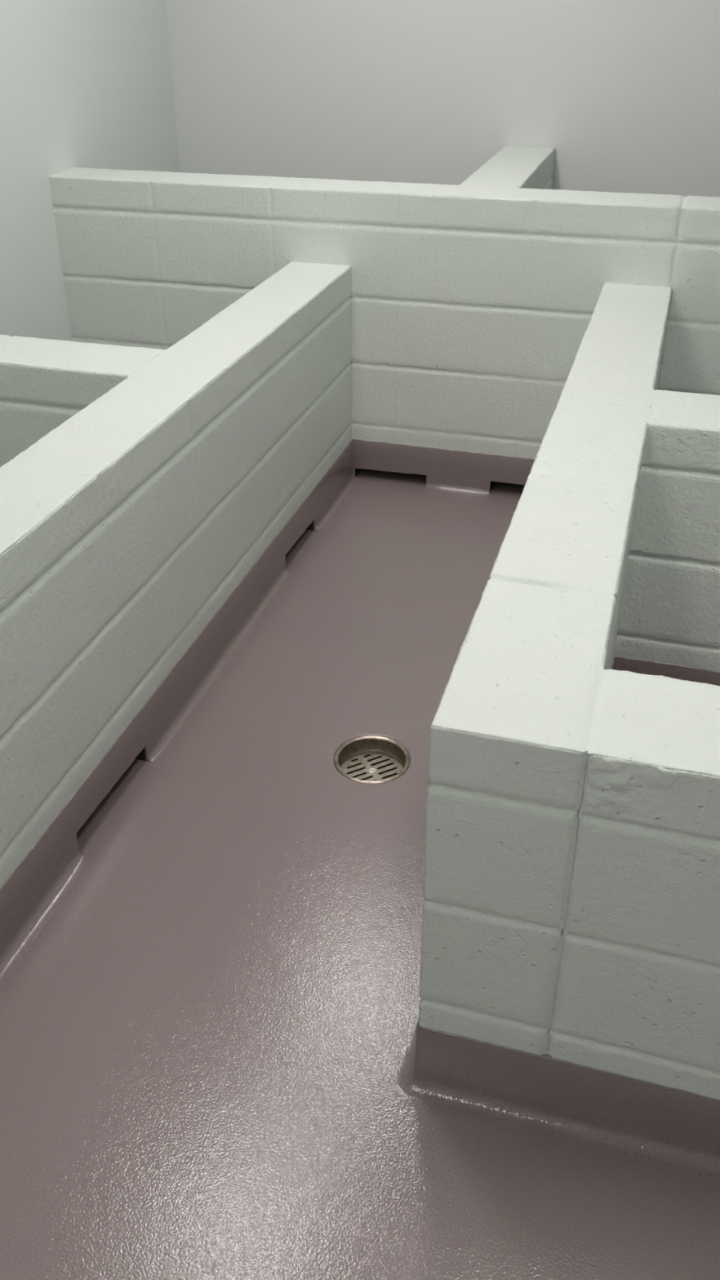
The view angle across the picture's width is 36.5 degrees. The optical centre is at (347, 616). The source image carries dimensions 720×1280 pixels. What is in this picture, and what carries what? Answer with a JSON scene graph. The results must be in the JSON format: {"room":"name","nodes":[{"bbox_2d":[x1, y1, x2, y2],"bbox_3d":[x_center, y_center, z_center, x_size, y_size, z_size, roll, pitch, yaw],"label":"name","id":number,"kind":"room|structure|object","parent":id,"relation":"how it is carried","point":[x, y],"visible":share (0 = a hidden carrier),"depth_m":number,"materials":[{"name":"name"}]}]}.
{"room":"animal kennel","nodes":[
{"label":"animal kennel","id":0,"kind":"room"},
{"bbox_2d":[0,0,179,341],"bbox_3d":[-1.598,-0.743,1.699,0.150,2.670,5.871,9,33,15],"label":"wall","id":1,"kind":"structure","parent":0,"point":[84,83],"depth_m":3.52,"materials":[{"name":"white paint"}]},
{"bbox_2d":[0,468,719,1279],"bbox_3d":[0.136,0.619,1.915,3.454,0.006,5.871,9,33,15],"label":"floor","id":2,"kind":"structure","parent":0,"point":[202,1042],"depth_m":1.83,"materials":[{"name":"brown plastic"}]},
{"bbox_2d":[0,262,361,989],"bbox_3d":[-0.588,0.114,2.071,0.246,0.704,3.592,9,33,15],"label":"wall","id":3,"kind":"structure","parent":2,"relation":"on","point":[145,538],"depth_m":2.30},
{"bbox_2d":[333,735,409,783],"bbox_3d":[0.055,0.364,2.443,0.167,0.119,0.167,9,33,15],"label":"floor drain","id":4,"kind":"object","parent":2,"relation":"in","point":[367,759],"visible":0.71,"depth_m":2.45,"materials":[{"name":"metal"}]},
{"bbox_2d":[48,167,719,496],"bbox_3d":[0.726,-0.795,3.333,3.454,0.919,0.211,9,33,15],"label":"wall","id":5,"kind":"structure","parent":2,"relation":"on","point":[473,307],"depth_m":3.35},
{"bbox_2d":[459,146,555,189],"bbox_3d":[0.543,-1.096,3.830,0.185,0.919,0.796,9,33,15],"label":"wall","id":6,"kind":"structure","parent":2,"relation":"on","point":[512,166],"depth_m":3.59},
{"bbox_2d":[389,282,671,1134],"bbox_3d":[0.509,-0.090,2.388,0.275,0.703,2.232,9,33,15],"label":"wall","id":7,"kind":"structure","parent":2,"relation":"on","point":[510,728],"depth_m":1.56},
{"bbox_2d":[535,669,719,1182],"bbox_3d":[1.032,0.523,1.377,1.496,0.703,0.260,9,33,15],"label":"wall","id":8,"kind":"structure","parent":2,"relation":"on","point":[632,1071],"depth_m":1.44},
{"bbox_2d":[165,0,719,196],"bbox_3d":[1.004,-1.987,3.698,3.754,2.670,0.150,9,33,15],"label":"wall","id":9,"kind":"structure","parent":0,"point":[625,94],"depth_m":3.89,"materials":[{"name":"white paint"}]}
]}

